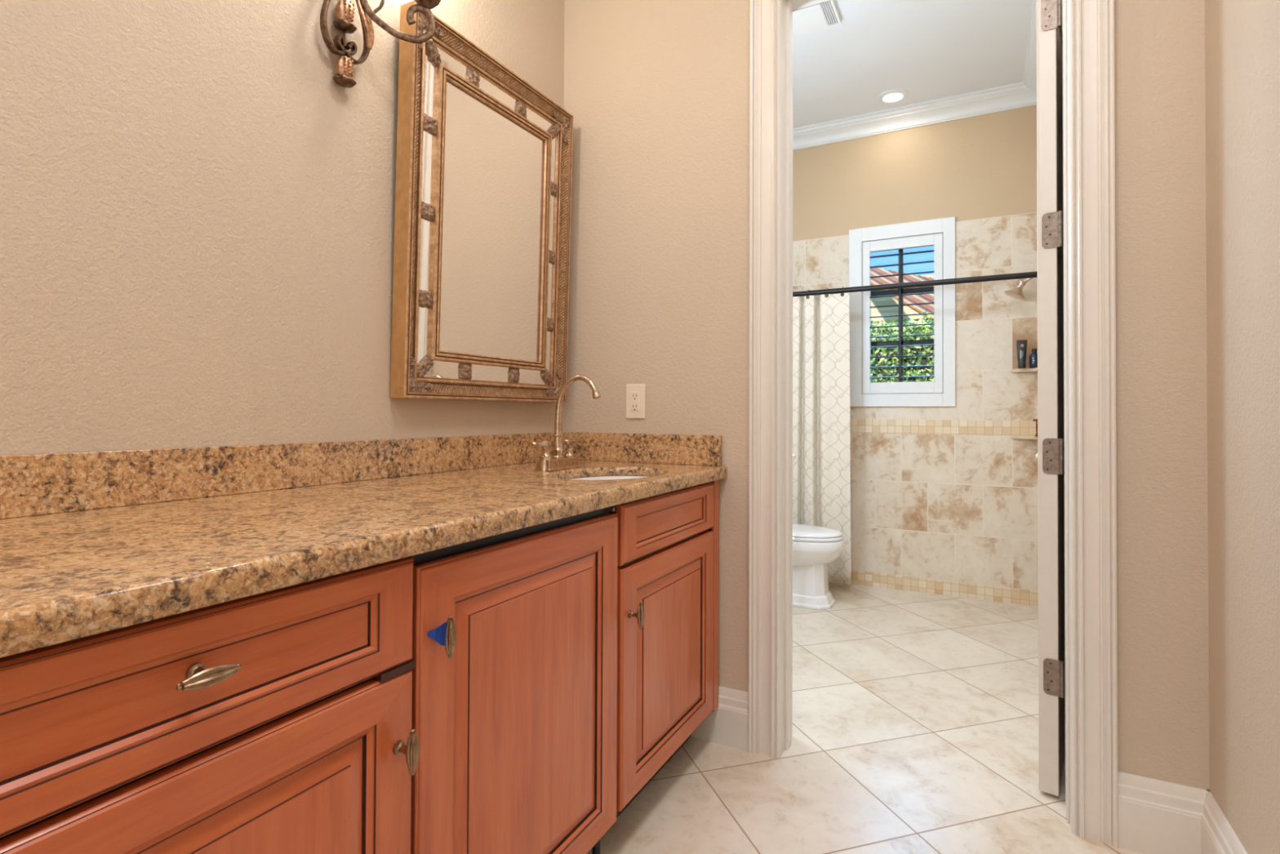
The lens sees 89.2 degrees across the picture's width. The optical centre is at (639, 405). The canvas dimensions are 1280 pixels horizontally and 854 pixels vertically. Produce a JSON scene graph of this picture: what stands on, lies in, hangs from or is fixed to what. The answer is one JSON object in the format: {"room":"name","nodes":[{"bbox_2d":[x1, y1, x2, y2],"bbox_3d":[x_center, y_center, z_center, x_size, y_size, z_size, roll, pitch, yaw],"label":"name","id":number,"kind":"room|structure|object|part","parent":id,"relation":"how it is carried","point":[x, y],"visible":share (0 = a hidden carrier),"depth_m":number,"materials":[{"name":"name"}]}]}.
{"room":"bathroom vanity area","nodes":[
{"label":"bathroom vanity area","id":0,"kind":"room"},
{"bbox_2d":[0,0,564,455],"bbox_3d":[-1.354,-0.429,0.605,0.120,3.040,4.300,0,-1,28],"label":"wall","id":1,"kind":"structure","parent":0,"point":[197,220],"depth_m":1.34,"materials":[{"name":"beige paint"}]},
{"bbox_2d":[0,431,564,519],"bbox_3d":[-0.885,0.137,1.338,0.020,0.102,2.548,0,-1,28],"label":"backsplash","id":2,"kind":"structure","parent":1,"relation":"attached to","point":[31,484],"depth_m":1.35,"materials":[{"name":"brown stone"}]},
{"bbox_2d":[320,0,440,88],"bbox_3d":[-0.649,-0.998,1.636,0.281,0.422,0.095,1,-1,-24],"label":"wall sconce","id":3,"kind":"object","parent":1,"relation":"attached to","point":[344,12],"visible":1,"depth_m":1.62,"materials":[{"name":"brown metal"}]},
{"bbox_3d":[-0.736,-0.947,1.607,0.011,0.295,0.011,0,-1,28],"label":"stem","id":4,"kind":"part","parent":3,"relation":"part of","materials":[{"name":"brown metal"}]},
{"bbox_3d":[-0.624,-1.011,1.645,0.201,0.168,0.013,0,-1,-18],"label":"arm","id":5,"kind":"part","parent":3,"relation":"part of","materials":[{"name":"brown metal"}]},
{"bbox_2d":[414,0,440,9],"bbox_3d":[-0.551,-1.075,1.669,0.073,0.111,0.074,0,-1,28],"label":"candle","id":6,"kind":"object","parent":3,"relation":"on","point":[421,4],"depth_m":1.66,"materials":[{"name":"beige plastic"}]},
{"bbox_2d":[390,0,573,402],"bbox_3d":[-0.459,-0.544,2.071,0.082,1.067,0.765,0,-1,28],"label":"wall mirror","id":7,"kind":"object","parent":1,"relation":"attached to","point":[484,161],"visible":0.9,"depth_m":1.99,"materials":[{"name":"gold metal"}]},
{"bbox_3d":[-0.453,-0.544,2.068,0.016,0.838,0.536,2,0,28],"label":"frame","id":8,"kind":"part","parent":7,"relation":"part of","materials":[{"name":"gold metal"}]},
{"bbox_3d":[-0.462,-0.544,2.072,0.005,0.780,0.478,2,0,28],"label":"glass","id":9,"kind":"part","parent":7,"relation":"part of","materials":[{"name":"mirror"}]},
{"bbox_2d":[586,582,1144,853],"bbox_3d":[0.161,1.145,1.195,2.200,0.080,6.800,0,-1,28],"label":"floor","id":10,"kind":"structure","parent":0,"point":[915,714],"depth_m":2.05,"materials":[{"name":"tile"}]},
{"bbox_2d":[0,556,419,853],"bbox_3d":[-0.758,0.661,0.855,0.675,0.872,0.650,0,-1,28],"label":"vanity cabinet","id":11,"kind":"object","parent":10,"relation":"on","point":[279,721],"visible":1,"depth_m":0.75,"materials":[{"name":"brown wood"}]},
{"bbox_3d":[-0.505,0.689,0.719,0.020,0.580,0.638,0,-1,28],"label":"door","id":12,"kind":"part","parent":11,"relation":"part of","materials":[{"name":"brown wood"}]},
{"bbox_3d":[-0.482,0.299,0.719,0.040,0.020,0.067,0,-1,28],"label":"handle","id":13,"kind":"part","parent":11,"relation":"part of","materials":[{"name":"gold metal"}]},
{"bbox_3d":[-0.344,0.511,0.960,0.040,0.067,0.020,0,-1,28],"label":"handle","id":14,"kind":"part","parent":11,"relation":"part of","materials":[{"name":"gold metal"}]},
{"bbox_2d":[408,506,617,853],"bbox_3d":[-0.446,0.672,1.413,0.645,0.866,0.631,0,-1,28],"label":"base cabinet","id":15,"kind":"object","parent":10,"relation":"on","point":[514,721],"visible":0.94,"depth_m":1.23,"materials":[{"name":"brown wood"}]},
{"bbox_3d":[-0.308,0.366,1.028,0.040,0.067,0.020,0,-1,28],"label":"handle","id":16,"kind":"part","parent":15,"relation":"part of","materials":[{"name":"gold metal"}]},
{"bbox_2d":[568,475,719,817],"bbox_3d":[-0.154,0.677,1.995,0.675,0.872,0.664,0,-1,28],"label":"base cabinet","id":17,"kind":"object","parent":10,"relation":"on","point":[668,597],"visible":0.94,"depth_m":1.78,"materials":[{"name":"brown wood"}]},
{"bbox_2d":[0,459,727,657],"bbox_3d":[-0.601,0.207,1.186,0.665,0.040,2.548,0,-1,28],"label":"countertop","id":18,"kind":"structure","parent":17,"relation":"on","point":[64,576],"depth_m":0.94,"materials":[{"name":"brown stone"}]},
{"bbox_2d":[531,374,600,471],"bbox_3d":[-0.199,0.053,1.983,0.179,0.291,0.246,0,-1,28],"label":"faucet","id":19,"kind":"object","parent":18,"relation":"on","point":[557,461],"visible":1,"depth_m":2.00,"materials":[{"name":"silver metal"}]},
{"bbox_3d":[-0.293,0.116,1.940,0.023,0.023,0.084,0,-1,28],"label":"lever","id":20,"kind":"part","parent":19,"relation":"part of","materials":[{"name":"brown metal"}]},
{"bbox_3d":[-0.284,0.158,1.957,0.048,0.080,0.048,0,-1,28],"label":"handle stem","id":21,"kind":"part","parent":19,"relation":"part of","materials":[{"name":"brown metal"}]},
{"bbox_3d":[-0.225,0.142,2.068,0.033,0.045,0.033,0,-1,28],"label":"handle stem","id":22,"kind":"part","parent":19,"relation":"part of","materials":[{"name":"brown metal"}]},
{"bbox_3d":[-0.219,0.117,2.084,0.023,0.023,0.084,0,-1,21],"label":"lever","id":23,"kind":"part","parent":19,"relation":"part of","materials":[{"name":"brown metal"}]},
{"bbox_3d":[-0.195,0.035,1.983,0.158,0.256,0.025,0,-1,28],"label":"spout","id":24,"kind":"part","parent":19,"relation":"part of","materials":[{"name":"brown metal"}]},
{"bbox_2d":[572,475,646,479],"bbox_3d":[-0.088,0.314,1.899,0.334,0.174,0.456,0,-1,28],"label":"sink","id":25,"kind":"object","parent":18,"relation":"in","point":[604,477],"visible":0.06,"depth_m":2.09,"materials":[{"name":"white ceramic"}]},
{"bbox_3d":[-0.007,0.516,1.596,0.040,0.067,0.020,0,-1,28],"label":"handle","id":26,"kind":"part","parent":17,"relation":"part of","materials":[{"name":"gold metal"}]},
{"bbox_3d":[0.092,0.322,1.847,0.020,0.147,0.606,0,-1,28],"label":"drawer","id":27,"kind":"part","parent":17,"relation":"part of","materials":[{"name":"brown wood"}]},
{"bbox_3d":[0.090,0.696,1.842,0.020,0.584,0.606,0,-1,28],"label":"door","id":28,"kind":"part","parent":17,"relation":"part of","materials":[{"name":"brown wood"}]},
{"bbox_2d":[792,523,844,609],"bbox_3d":[0.835,0.762,3.820,0.719,0.752,0.470,0,-1,28],"label":"toilet","id":29,"kind":"object","parent":10,"relation":"on","point":[814,547],"visible":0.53,"depth_m":3.63,"materials":[{"name":"white ceramic"}]},
{"bbox_3d":[0.899,0.725,3.786,0.548,0.022,0.356,0,-1,28],"label":"lid","id":30,"kind":"part","parent":29,"relation":"part of","materials":[{"name":"white ceramic"}]},
{"bbox_3d":[0.901,0.748,3.785,0.552,0.019,0.360,0,-1,28],"label":"seat","id":31,"kind":"part","parent":29,"relation":"part of","materials":[{"name":"white ceramic"}]},
{"bbox_3d":[0.901,0.841,3.784,0.569,0.164,0.368,0,-1,28],"label":"bowl","id":32,"kind":"part","parent":29,"relation":"part of","materials":[{"name":"white ceramic"}]},
{"bbox_2d":[562,0,1209,790],"bbox_3d":[0.576,-0.404,2.089,2.141,3.040,0.130,0,-1,28],"label":"wall","id":33,"kind":"structure","parent":0,"point":[656,92],"depth_m":2.15,"materials":[{"name":"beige paint"}]},
{"bbox_2d":[626,383,645,418],"bbox_3d":[-0.017,-0.014,2.318,0.078,0.122,0.009,0,-1,28],"label":"electrical outlet","id":34,"kind":"object","parent":33,"relation":"attached to","point":[635,393],"visible":1,"depth_m":2.31,"materials":[{"name":"beige plastic"}]},
{"bbox_2d":[631,391,639,410],"bbox_3d":[-0.018,-0.014,2.316,0.034,0.067,0.002,0,-1,28],"label":"receptacle","id":35,"kind":"object","parent":34,"relation":"attached to","point":[634,395],"depth_m":2.31,"materials":[{"name":"beige plastic"}]},
{"bbox_2d":[563,431,722,466],"bbox_3d":[-0.006,0.151,2.303,0.626,0.102,0.020,0,-1,28],"label":"backsplash","id":36,"kind":"structure","parent":33,"relation":"attached to","point":[679,449],"depth_m":2.27,"materials":[{"name":"brown stone"}]},
{"bbox_2d":[691,685,748,751],"bbox_3d":[0.268,1.026,2.147,0.201,0.181,0.021,0,-1,28],"label":"baseboard","id":37,"kind":"structure","parent":33,"relation":"attached to","point":[728,725],"depth_m":2.13,"materials":[{"name":"white wood"}]},
{"bbox_2d":[748,0,1118,848],"bbox_3d":[0.824,-0.162,1.954,0.967,2.555,0.194,0,-1,28],"label":"door frame","id":38,"kind":"structure","parent":33,"relation":"attached to","point":[1091,81],"depth_m":1.71,"materials":[{"name":"white wood"}]},
{"bbox_2d":[1036,0,1065,795],"bbox_3d":[1.388,-0.105,2.159,0.062,2.430,0.762,0,-1,35],"label":"door","id":39,"kind":"structure","parent":33,"relation":"in","point":[1050,184],"depth_m":1.86,"materials":[{"name":"white wood"}]},
{"bbox_2d":[1117,770,1209,853],"bbox_3d":[1.293,1.023,1.604,0.185,0.181,0.021,0,-1,28],"label":"baseboard","id":40,"kind":"structure","parent":33,"relation":"attached to","point":[1156,816],"depth_m":1.60,"materials":[{"name":"white wood"}]},
{"bbox_2d":[792,0,1033,128],"bbox_3d":[1.074,-1.888,3.229,1.960,0.100,2.316,0,-1,28],"label":"ceiling","id":41,"kind":"structure","parent":0,"point":[931,50],"depth_m":3.39,"materials":[{"name":"white paint"}]},
{"bbox_2d":[793,0,840,36],"bbox_3d":[0.703,-1.830,3.040,0.402,0.024,0.335,0,-1,28],"label":"ceiling vent","id":42,"kind":"object","parent":41,"relation":"in","point":[824,15],"visible":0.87,"depth_m":3.05,"materials":[{"name":"white metal"}]},
{"bbox_2d":[876,88,909,104],"bbox_3d":[1.497,-1.823,3.839,0.180,0.012,0.180,0,-1,28],"label":"recessed light","id":43,"kind":"object","parent":41,"relation":"in","point":[893,95],"visible":1,"depth_m":3.83,"materials":[{"name":"white paint"}]},
{"bbox_2d":[792,81,1038,606],"bbox_3d":[1.550,-0.341,4.121,1.960,2.970,0.258,0,-1,28],"label":"wall","id":44,"kind":"structure","parent":0,"point":[981,166],"depth_m":3.98,"materials":[{"name":"beige paint"}]},
{"bbox_2d":[848,217,955,406],"bbox_3d":[1.654,-0.560,4.098,0.616,1.139,0.166,0,-1,28],"label":"window","id":45,"kind":"structure","parent":44,"relation":"attached to","point":[946,226],"depth_m":4.07,"materials":[{"name":"white wood"}]},
{"bbox_3d":[1.687,-0.556,4.146,0.470,0.974,0.050,0,-1,28],"label":"frame","id":46,"kind":"part","parent":45,"relation":"part of","materials":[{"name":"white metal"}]},
{"bbox_2d":[862,233,942,393],"bbox_3d":[1.628,-0.557,4.035,0.464,0.968,0.073,0,-1,28],"label":"plantation shutter","id":47,"kind":"object","parent":44,"relation":"attached to","point":[935,386],"visible":0.96,"depth_m":4.01,"materials":[{"name":"white wood"}]},
{"bbox_3d":[1.608,-0.556,4.010,0.012,0.782,0.010,0,-1,28],"label":"tilt rod","id":48,"kind":"part","parent":47,"relation":"part of","materials":[{"name":"white wood"}]},
{"bbox_3d":[1.633,-1.009,4.048,0.370,0.065,0.030,0,-1,28],"label":"rail","id":49,"kind":"part","parent":47,"relation":"part of","materials":[{"name":"white wood"}]},
{"bbox_3d":[1.629,-0.109,4.037,0.370,0.071,0.030,0,-1,28],"label":"rail","id":50,"kind":"part","parent":47,"relation":"part of","materials":[{"name":"white wood"}]},
{"bbox_2d":[792,212,1038,590],"bbox_3d":[1.532,-0.024,4.086,1.720,2.156,0.009,0,-1,28],"label":"tile","id":51,"kind":"structure","parent":44,"relation":"attached to","point":[947,507],"depth_m":3.86,"materials":[{"name":"tile"}]},
{"bbox_2d":[1204,0,1279,853],"bbox_3d":[0.432,-0.432,-0.341,0.120,3.040,4.300,0,-1,28],"label":"wall","id":52,"kind":"structure","parent":0,"point":[1242,37],"depth_m":1.35,"materials":[{"name":"beige paint"}]},
{"bbox_2d":[1200,791,1247,853],"bbox_3d":[0.364,0.997,-0.325,0.021,0.181,4.300,0,-1,28],"label":"baseboard","id":53,"kind":"structure","parent":52,"relation":"attached to","point":[1218,836],"depth_m":1.48,"materials":[{"name":"white wood"}]},
{"bbox_3d":[0.255,-0.352,3.642,0.120,2.970,2.316,0,-1,28],"label":"wall","id":54,"kind":"structure","parent":0,"visible":0},
{"bbox_2d":[792,271,1037,297],"bbox_3d":[1.433,-0.708,3.902,1.719,0.068,0.068,0,-1,28],"label":"shower rod","id":55,"kind":"object","parent":54,"relation":"attached to","point":[1028,274],"visible":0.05,"depth_m":3.78,"materials":[{"name":"black metal"}]},
{"bbox_2d":[792,286,851,585],"bbox_3d":[1.000,0.180,4.128,0.680,1.820,0.095,0,-1,28],"label":"shower curtain","id":56,"kind":"object","parent":55,"relation":"hanging from","point":[821,435],"visible":0.46,"depth_m":4.01,"materials":[{"name":"white fabric"}]},
{"bbox_3d":[1.881,-0.355,2.781,0.120,2.970,2.316,0,-1,28],"label":"wall","id":57,"kind":"structure","parent":0,"visible":0},
{"bbox_2d":[1004,277,1032,300],"bbox_3d":[2.161,-0.691,3.647,0.199,0.201,0.120,0,-1,28],"label":"showerhead","id":58,"kind":"object","parent":57,"relation":"attached to","point":[1016,292],"visible":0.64,"depth_m":3.64,"materials":[{"name":"silver metal"}]},
{"bbox_2d":[1010,367,1037,372],"bbox_3d":[2.178,-0.200,3.645,0.163,0.018,0.168,0,-1,28],"label":"corner shelf","id":59,"kind":"object","parent":57,"relation":"attached to","point":[1024,370],"visible":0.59,"depth_m":3.69,"materials":[{"name":"beige stone"}]},
{"bbox_2d":[1016,339,1027,368],"bbox_3d":[2.158,-0.289,3.665,0.038,0.160,0.038,0,-1,-17],"label":"tube","id":60,"kind":"object","parent":59,"relation":"on","point":[1021,344],"visible":1,"depth_m":3.66,"materials":[{"name":"grey plastic"}]},
{"bbox_2d":[1029,348,1037,368],"bbox_3d":[2.214,-0.263,3.641,0.051,0.108,0.051,0,-1,28],"label":"shampoo bottle","id":61,"kind":"object","parent":59,"relation":"on","point":[1033,356],"visible":0.89,"depth_m":3.63,"materials":[{"name":"blue plastic"}]},
{"bbox_2d":[1010,435,1037,439],"bbox_3d":[2.176,0.182,3.640,0.163,0.018,0.168,0,-1,28],"label":"corner shelf","id":62,"kind":"object","parent":57,"relation":"attached to","point":[1021,437],"visible":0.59,"depth_m":3.68,"materials":[{"name":"beige stone"}]},
{"bbox_2d":[1032,418,1037,435],"bbox_3d":[2.204,0.125,3.602,0.036,0.096,0.024,0,-1,28],"label":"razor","id":63,"kind":"object","parent":62,"relation":"on","point":[1033,420],"visible":0.79,"depth_m":3.60,"materials":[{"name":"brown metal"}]},
{"bbox_2d":[1023,0,1036,94],"bbox_3d":[1.753,-1.788,2.778,0.098,0.105,2.156,0,-1,28],"label":"crown molding","id":64,"kind":"structure","parent":57,"relation":"attached to","point":[1030,71],"depth_m":3.36,"materials":[{"name":"white wood"}]},
{"label":"outside","id":65,"kind":"structure","parent":0,"visible":0},
{"bbox_3d":[9.668,1.703,21.275,28.000,0.050,37.400,0,-1,28],"label":"ground","id":66,"kind":"structure","parent":65,"visible":0},
{"bbox_2d":[871,311,933,382],"bbox_3d":[2.952,0.207,7.960,2.979,2.576,1.133,0,-1,28],"label":"hedge","id":67,"kind":"object","parent":66,"relation":"on","point":[922,329],"visible":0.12,"depth_m":7.51,"materials":[{"name":"green plant"}]},
{"bbox_2d":[871,267,933,341],"bbox_3d":[5.186,-1.132,14.962,11.000,5.436,10.822,0,-1,28],"label":"house","id":68,"kind":"structure","parent":66,"relation":"on","point":[923,298],"depth_m":14.41,"materials":[{"name":"beige paint"}]}
]}

